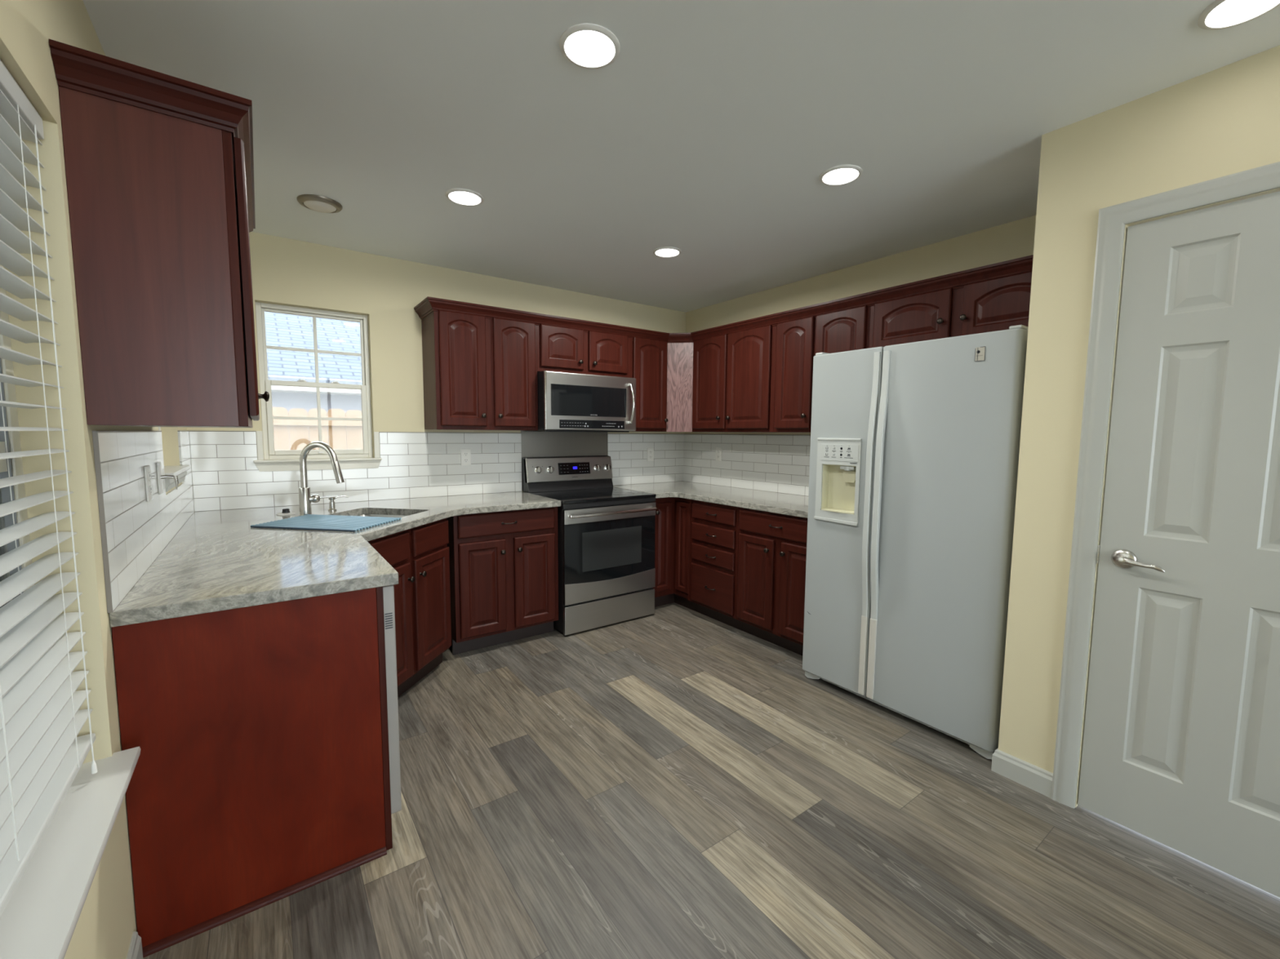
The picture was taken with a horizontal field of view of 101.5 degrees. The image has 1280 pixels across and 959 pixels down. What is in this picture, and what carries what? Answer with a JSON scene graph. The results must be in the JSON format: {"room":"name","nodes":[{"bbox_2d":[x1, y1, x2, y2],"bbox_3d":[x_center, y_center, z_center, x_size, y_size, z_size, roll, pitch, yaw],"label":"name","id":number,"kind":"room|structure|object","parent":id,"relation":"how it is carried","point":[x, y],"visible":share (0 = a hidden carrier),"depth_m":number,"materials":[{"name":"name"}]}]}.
{"room":"kitchen","nodes":[
{"label":"kitchen","id":0,"kind":"room"},
{"bbox_2d":[0,0,186,958],"bbox_3d":[-0.366,0.141,-0.136,0.125,2.450,7.200,-3,6,-36],"label":"wall","id":1,"kind":"structure","parent":0,"point":[106,924],"depth_m":1.14,"materials":[{"name":"beige paint"}]},
{"bbox_2d":[0,264,140,958],"bbox_3d":[-0.737,0.031,0.412,0.172,1.434,1.856,-3,6,-36],"label":"window","id":2,"kind":"structure","parent":1,"relation":"in","point":[39,921],"depth_m":0.97,"materials":[{"name":"beige plastic"}]},
{"bbox_2d":[0,59,97,917],"bbox_3d":[-0.734,0.014,0.404,0.070,1.393,1.811,-3,6,-36],"label":"window blind","id":3,"kind":"object","parent":2,"relation":"attached to","point":[42,753],"visible":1,"depth_m":0.98,"materials":[{"name":"grey plastic"}]},
{"bbox_2d":[126,931,142,958],"bbox_3d":[0.258,1.387,-0.784,0.014,0.092,5.234,-3,6,-36],"label":"baseboard","id":4,"kind":"structure","parent":1,"relation":"attached to","point":[135,951],"depth_m":1.30,"materials":[{"name":"grey paint"}]},
{"bbox_2d":[92,431,194,613],"bbox_3d":[-1.847,0.030,2.029,0.009,0.438,1.953,-3,6,-36],"label":"backsplash","id":5,"kind":"structure","parent":1,"relation":"attached to","point":[135,531],"depth_m":1.52,"materials":[{"name":"white tile"}]},
{"bbox_2d":[143,465,152,502],"bbox_3d":[-1.616,0.012,1.720,0.009,0.115,0.070,-3,6,-36],"label":"wall outlet","id":6,"kind":"object","parent":5,"relation":"attached to","point":[147,468],"visible":1,"depth_m":1.70,"materials":[{"name":"white plastic"}]},
{"bbox_2d":[147,472,151,480],"bbox_3d":[-1.614,-0.010,1.720,0.003,0.029,0.034,-3,6,-36],"label":"socket","id":7,"kind":"object","parent":6,"relation":"attached to","point":[148,473],"depth_m":1.71,"materials":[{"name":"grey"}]},
{"bbox_2d":[149,485,151,494],"bbox_3d":[-1.614,0.034,1.724,0.003,0.029,0.034,-3,6,-36],"label":"socket","id":8,"kind":"object","parent":6,"relation":"attached to","point":[150,486],"depth_m":1.72,"materials":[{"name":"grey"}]},
{"bbox_2d":[155,462,178,494],"bbox_3d":[-1.742,-0.007,1.932,0.054,0.115,0.070,-3,6,-36],"label":"light switch","id":9,"kind":"object","parent":5,"relation":"attached to","point":[160,477],"visible":1,"depth_m":1.92,"materials":[{"name":"white plastic"}]},
{"bbox_2d":[57,85,269,427],"bbox_3d":[-1.370,-0.537,1.611,0.347,0.746,0.882,-3,6,-36],"label":"upper cabinet","id":10,"kind":"object","parent":1,"relation":"attached to","point":[158,211],"visible":1,"depth_m":1.24,"materials":[{"name":"brown wood"}]},
{"bbox_2d":[48,38,255,232],"bbox_3d":[-1.370,-0.922,1.574,0.338,0.070,0.971,-3,6,-36],"label":"crown molding","id":11,"kind":"structure","parent":10,"relation":"attached to","point":[76,68],"depth_m":1.20,"materials":[{"name":"brown wood"}]},
{"bbox_2d":[158,426,190,492],"bbox_3d":[-2.054,-0.430,2.216,0.138,0.933,0.592,-3,6,-36],"label":"window","id":12,"kind":"structure","parent":1,"relation":"in","point":[180,471],"depth_m":2.22,"materials":[{"name":"beige plastic"}]},
{"bbox_2d":[186,231,685,511],"bbox_3d":[-1.047,-0.220,3.874,3.735,2.450,0.125,-3,6,-36],"label":"wall","id":13,"kind":"structure","parent":0,"point":[288,272],"depth_m":3.35,"materials":[{"name":"beige paint"}]},
{"bbox_2d":[253,302,382,471],"bbox_3d":[-1.946,-0.541,3.154,0.660,0.962,0.124,-3,6,-36],"label":"window","id":14,"kind":"structure","parent":13,"relation":"in","point":[288,460],"depth_m":3.16,"materials":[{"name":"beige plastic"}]},
{"bbox_2d":[189,431,521,511],"bbox_3d":[-1.651,-0.087,3.365,1.880,0.438,0.009,-3,6,-36],"label":"backsplash","id":15,"kind":"structure","parent":13,"relation":"attached to","point":[225,475],"depth_m":3.35,"materials":[{"name":"white tile"}]},
{"bbox_2d":[460,448,471,465],"bbox_3d":[-1.220,-0.156,3.661,0.070,0.115,0.009,-3,6,-36],"label":"wall outlet","id":16,"kind":"object","parent":15,"relation":"attached to","point":[465,454],"visible":1,"depth_m":3.66,"materials":[{"name":"white plastic"}]},
{"bbox_2d":[421,309,537,430],"bbox_3d":[-1.059,-0.706,3.521,0.680,0.742,0.355,-3,6,-36],"label":"upper cabinet","id":17,"kind":"object","parent":13,"relation":"attached to","point":[480,373],"visible":1,"depth_m":3.38,"materials":[{"name":"brown wood"}]},
{"bbox_2d":[413,254,1033,342],"bbox_3d":[0.200,-1.020,2.819,2.021,0.070,2.915,-3,6,-36],"label":"crown molding","id":18,"kind":"structure","parent":17,"relation":"attached to","point":[957,280],"depth_m":3.28,"materials":[{"name":"brown wood"}]},
{"bbox_2d":[520,430,607,491],"bbox_3d":[-0.581,-0.157,4.138,0.762,0.454,0.004,-3,6,-36],"label":"panel","id":19,"kind":"object","parent":13,"relation":"attached to","point":[534,444],"visible":0.42,"depth_m":4.10,"materials":[{"name":"metal"}]},
{"bbox_2d":[537,324,628,377],"bbox_3d":[-0.473,-0.943,3.924,0.763,0.334,0.355,-3,6,-36],"label":"upper cabinet","id":20,"kind":"object","parent":13,"relation":"attached to","point":[559,348],"visible":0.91,"depth_m":3.78,"materials":[{"name":"brown wood"}]},
{"bbox_2d":[525,370,635,432],"bbox_3d":[-0.439,-0.562,3.907,0.760,0.412,0.478,-3,6,-36],"label":"microwave","id":21,"kind":"object","parent":20,"relation":"attached to","point":[567,402],"visible":0.99,"depth_m":3.73,"materials":[{"name":"silver metal"}]},
{"bbox_2d":[607,433,684,485],"bbox_3d":[0.069,-0.184,4.603,0.837,0.438,0.009,-3,6,-36],"label":"backsplash","id":22,"kind":"structure","parent":13,"relation":"attached to","point":[628,452],"depth_m":4.58,"materials":[{"name":"white tile"}]},
{"bbox_2d":[647,448,653,461],"bbox_3d":[0.093,-0.220,4.607,0.070,0.115,0.009,-3,6,-36],"label":"wall outlet","id":23,"kind":"object","parent":22,"relation":"attached to","point":[650,451],"visible":1,"depth_m":4.60,"materials":[{"name":"white plastic"}]},
{"bbox_2d":[628,337,668,431],"bbox_3d":[-0.008,-0.766,4.277,0.385,0.742,0.355,-3,6,-36],"label":"upper cabinet","id":24,"kind":"object","parent":13,"relation":"attached to","point":[647,357],"visible":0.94,"depth_m":4.16,"materials":[{"name":"brown wood"}]},
{"bbox_2d":[666,342,693,431],"bbox_3d":[0.326,-0.755,4.277,0.209,0.729,0.010,1,5,9],"label":"board","id":25,"kind":"object","parent":24,"relation":"attached to","point":[680,355],"visible":1,"depth_m":4.27,"materials":[{"name":"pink wood"}]},
{"bbox_2d":[82,0,1279,312],"bbox_3d":[1.109,-1.192,0.809,3.790,0.060,7.500,-3,6,-36],"label":"ceiling","id":26,"kind":"structure","parent":0,"point":[713,127],"depth_m":1.79,"materials":[{"name":"paint"}]},
{"bbox_2d":[297,194,342,213],"bbox_3d":[-1.542,-1.318,2.521,0.188,0.030,0.188,-3,6,-36],"label":"recessed light","id":27,"kind":"object","parent":26,"relation":"in","point":[318,203],"visible":1,"depth_m":2.48,"materials":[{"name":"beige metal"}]},
{"bbox_2d":[445,187,484,205],"bbox_3d":[-0.818,-1.317,2.441,0.172,0.008,0.172,-3,6,-36],"label":"recessed light","id":28,"kind":"object","parent":26,"relation":"in","point":[465,197],"visible":1,"depth_m":2.43,"materials":[{"name":"white plastic"}]},
{"bbox_2d":[559,22,620,69],"bbox_3d":[-0.143,-1.227,1.487,0.172,0.008,0.172,-3,6,-36],"label":"recessed light","id":29,"kind":"object","parent":26,"relation":"in","point":[585,45],"visible":1,"depth_m":1.48,"materials":[{"name":"white plastic"}]},
{"bbox_2d":[653,246,681,257],"bbox_3d":[0.165,-1.373,3.159,0.172,0.008,0.172,-3,6,-36],"label":"recessed light","id":30,"kind":"object","parent":26,"relation":"in","point":[664,251],"visible":1,"depth_m":3.14,"materials":[{"name":"white plastic"}]},
{"bbox_2d":[818,164,862,185],"bbox_3d":[0.847,-1.284,2.210,0.172,0.008,0.172,-3,6,-36],"label":"recessed light","id":31,"kind":"object","parent":26,"relation":"in","point":[840,175],"visible":1,"depth_m":2.20,"materials":[{"name":"white plastic"}]},
{"bbox_2d":[1197,0,1279,30],"bbox_3d":[1.532,-1.200,1.319,0.172,0.008,0.172,-3,6,-36],"label":"recessed light","id":32,"kind":"object","parent":26,"relation":"in","point":[1220,14],"visible":1,"depth_m":1.34,"materials":[{"name":"white plastic"}]},
{"bbox_2d":[142,602,1279,958],"bbox_3d":[1.057,1.302,1.042,3.650,0.050,7.260,-3,6,-36],"label":"floor","id":33,"kind":"structure","parent":0,"point":[673,782],"depth_m":1.75,"materials":[{"name":"grey wood"}]},
{"bbox_2d":[111,586,392,958],"bbox_3d":[-1.050,0.782,1.494,0.604,0.875,0.038,-3,6,-36],"label":"end panel","id":34,"kind":"object","parent":33,"relation":"on","point":[260,778],"visible":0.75,"depth_m":1.46,"materials":[{"name":"red wood"}]},
{"bbox_2d":[382,585,401,814],"bbox_3d":[-1.204,0.757,1.773,0.603,0.870,0.595,-3,6,-36],"label":"dishwasher","id":35,"kind":"object","parent":33,"relation":"on","point":[388,591],"visible":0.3,"depth_m":1.69,"materials":[{"name":"silver plastic"}]},
{"bbox_2d":[367,518,451,697],"bbox_3d":[-1.452,0.673,2.694,0.671,0.875,0.802,1,5,10],"label":"base cabinet","id":36,"kind":"object","parent":33,"relation":"on","point":[420,555],"visible":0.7,"depth_m":2.71,"materials":[{"name":"brown wood"}]},
{"bbox_2d":[446,506,558,654],"bbox_3d":[-0.979,0.604,3.506,0.676,0.875,0.649,-3,6,-36],"label":"base cabinet","id":37,"kind":"object","parent":33,"relation":"on","point":[504,566],"visible":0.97,"depth_m":3.25,"materials":[{"name":"brown wood"}]},
{"bbox_2d":[109,491,560,627],"bbox_3d":[-1.091,0.224,2.601,1.884,0.038,1.944,-3,6,-36],"label":"countertop","id":38,"kind":"structure","parent":37,"relation":"on","point":[215,562],"depth_m":1.82,"materials":[{"name":"grey stone"}]},
{"bbox_2d":[276,508,295,515],"bbox_3d":[-1.877,0.170,2.772,0.086,0.029,0.086,-3,6,-36],"label":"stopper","id":39,"kind":"object","parent":38,"relation":"on","point":[285,511],"visible":1,"depth_m":2.76,"materials":[{"name":"white plastic"}]},
{"bbox_2d":[298,441,344,515],"bbox_3d":[-1.643,-0.006,2.742,0.259,0.388,0.137,1,5,10],"label":"faucet","id":40,"kind":"object","parent":38,"relation":"on","point":[305,498],"visible":0.94,"depth_m":2.70,"materials":[{"name":"silver metal"}]},
{"bbox_2d":[250,514,401,532],"bbox_3d":[-1.487,0.205,2.507,0.532,0.010,0.340,1,5,10],"label":"drying rack","id":41,"kind":"object","parent":38,"relation":"on","point":[308,522],"visible":1,"depth_m":2.47,"materials":[{"name":"blue plastic"}]},
{"bbox_2d":[328,495,348,511],"bbox_3d":[-1.690,0.130,2.931,0.104,0.082,0.042,-3,6,-36],"label":"soap dispenser","id":42,"kind":"object","parent":38,"relation":"on","point":[331,504],"visible":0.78,"depth_m":2.90,"materials":[{"name":"silver metal"}]},
{"bbox_2d":[291,514,405,532],"bbox_3d":[-1.456,0.340,2.676,0.453,0.208,0.714,1,5,10],"label":"sink","id":43,"kind":"object","parent":38,"relation":"in","point":[361,515],"visible":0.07,"depth_m":3.01,"materials":[{"name":"metal"}]},
{"bbox_2d":[522,455,657,635],"bbox_3d":[-0.366,0.428,3.879,0.754,1.170,0.732,-3,6,-36],"label":"range","id":44,"kind":"object","parent":33,"relation":"on","point":[606,533],"visible":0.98,"depth_m":3.68,"materials":[{"name":"silver metal"}]},
{"bbox_2d":[529,487,656,504],"bbox_3d":[-0.359,0.112,3.844,0.754,0.019,0.588,-3,6,-36],"label":"cooktop","id":45,"kind":"object","parent":44,"relation":"in","point":[567,495],"depth_m":3.77,"materials":[{"name":"grey glass"}]},
{"bbox_2d":[653,497,697,612],"bbox_3d":[0.296,0.540,4.339,0.826,0.875,0.792,-3,6,-36],"label":"base cabinet","id":46,"kind":"object","parent":33,"relation":"on","point":[673,514],"visible":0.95,"depth_m":4.00,"materials":[{"name":"brown wood"}]},
{"bbox_2d":[613,481,808,518],"bbox_3d":[0.629,0.127,3.845,0.842,0.038,1.935,-3,6,-36],"label":"countertop","id":47,"kind":"structure","parent":46,"relation":"on","point":[796,505],"depth_m":3.79,"materials":[{"name":"grey stone"}]},
{"bbox_2d":[689,499,743,631],"bbox_3d":[0.741,0.584,3.875,0.646,0.875,0.478,-3,6,-36],"label":"base cabinet","id":48,"kind":"object","parent":33,"relation":"on","point":[714,533],"visible":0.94,"depth_m":3.68,"materials":[{"name":"brown wood"}]},
{"bbox_2d":[736,507,807,655],"bbox_3d":[1.069,0.627,3.420,0.649,0.875,0.645,-3,6,-36],"label":"base cabinet","id":49,"kind":"object","parent":33,"relation":"on","point":[772,548],"visible":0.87,"depth_m":3.27,"materials":[{"name":"brown wood"}]},
{"bbox_2d":[802,324,1028,759],"bbox_3d":[1.475,0.238,2.676,0.782,1.785,0.941,-3,6,-36],"label":"refrigerator","id":50,"kind":"object","parent":33,"relation":"on","point":[914,451],"visible":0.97,"depth_m":2.37,"materials":[{"name":"grey metal"}]},
{"bbox_2d":[684,215,1035,435],"bbox_3d":[1.345,-0.182,3.653,0.120,2.450,3.038,-3,6,-36],"label":"wall","id":51,"kind":"structure","parent":0,"point":[1012,240],"depth_m":3.25,"materials":[{"name":"beige paint"}]},
{"bbox_2d":[692,324,776,432],"bbox_3d":[0.779,-0.734,3.987,0.355,0.742,0.842,-3,6,-36],"label":"upper cabinet","id":52,"kind":"object","parent":51,"relation":"attached to","point":[734,374],"visible":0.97,"depth_m":3.85,"materials":[{"name":"brown wood"}]},
{"bbox_2d":[683,434,810,496],"bbox_3d":[0.971,-0.129,4.065,0.009,0.438,1.942,-3,6,-36],"label":"backsplash","id":53,"kind":"structure","parent":51,"relation":"attached to","point":[780,464],"depth_m":4.17,"materials":[{"name":"white tile"}]},
{"bbox_2d":[715,447,721,461],"bbox_3d":[0.670,-0.216,4.462,0.009,0.115,0.070,-3,6,-36],"label":"wall outlet","id":54,"kind":"object","parent":53,"relation":"attached to","point":[718,450],"visible":1,"depth_m":4.46,"materials":[{"name":"white plastic"}]},
{"bbox_2d":[773,305,871,432],"bbox_3d":[1.224,-0.676,3.374,0.355,0.742,0.676,-3,6,-36],"label":"upper cabinet","id":55,"kind":"object","parent":51,"relation":"attached to","point":[798,340],"visible":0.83,"depth_m":3.36,"materials":[{"name":"brown wood"}]},
{"bbox_2d":[868,271,1031,348],"bbox_3d":[1.698,-0.832,2.702,0.355,0.306,0.938,-3,6,-36],"label":"upper cabinet","id":56,"kind":"object","parent":51,"relation":"attached to","point":[999,304],"visible":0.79,"depth_m":2.64,"materials":[{"name":"brown wood"}]},
{"bbox_2d":[998,44,1279,808],"bbox_3d":[3.039,0.108,0.523,0.812,2.450,4.282,-3,6,-36],"label":"wall","id":57,"kind":"structure","parent":0,"point":[1224,121],"depth_m":1.87,"materials":[{"name":"beige paint"}]},
{"bbox_2d":[991,748,1053,798],"bbox_3d":[1.536,1.143,2.071,0.114,0.092,0.208,-3,6,-36],"label":"baseboard","id":58,"kind":"structure","parent":57,"relation":"attached to","point":[1037,779],"depth_m":2.04,"materials":[{"name":"grey paint"}]},
{"bbox_2d":[1051,161,1279,808],"bbox_3d":[1.778,0.167,1.568,0.019,2.128,0.760,-3,6,-36],"label":"trim","id":59,"kind":"structure","parent":57,"relation":"attached to","point":[1112,220],"depth_m":1.81,"materials":[{"name":"grey paint"}]},
{"bbox_2d":[1077,191,1279,897],"bbox_3d":[1.780,0.200,1.578,0.084,2.038,0.616,-3,6,-36],"label":"door","id":60,"kind":"structure","parent":57,"relation":"in","point":[1181,746],"depth_m":1.64,"materials":[{"name":"grey paint"}]},
{"label":"outside","id":61,"kind":"structure","parent":0,"visible":0},
{"bbox_3d":[-3.567,0.953,7.034,24.000,0.120,32.000,-3,6,-36],"label":"ground","id":62,"kind":"structure","parent":61,"visible":0},
{"bbox_2d":[264,311,362,449],"bbox_3d":[-6.069,-2.318,10.252,14.600,5.790,7.580,-3,6,-36],"label":"neighbor house","id":63,"kind":"structure","parent":62,"relation":"on","point":[282,330],"depth_m":7.59,"materials":[{"name":"grey"}]},
{"bbox_2d":[272,407,363,450],"bbox_3d":[-2.821,0.195,5.075,6.992,1.745,0.058,-3,6,-36],"label":"wooden fence","id":64,"kind":"object","parent":62,"relation":"on","point":[339,432],"visible":0.08,"depth_m":4.87,"materials":[{"name":"beige wood"}]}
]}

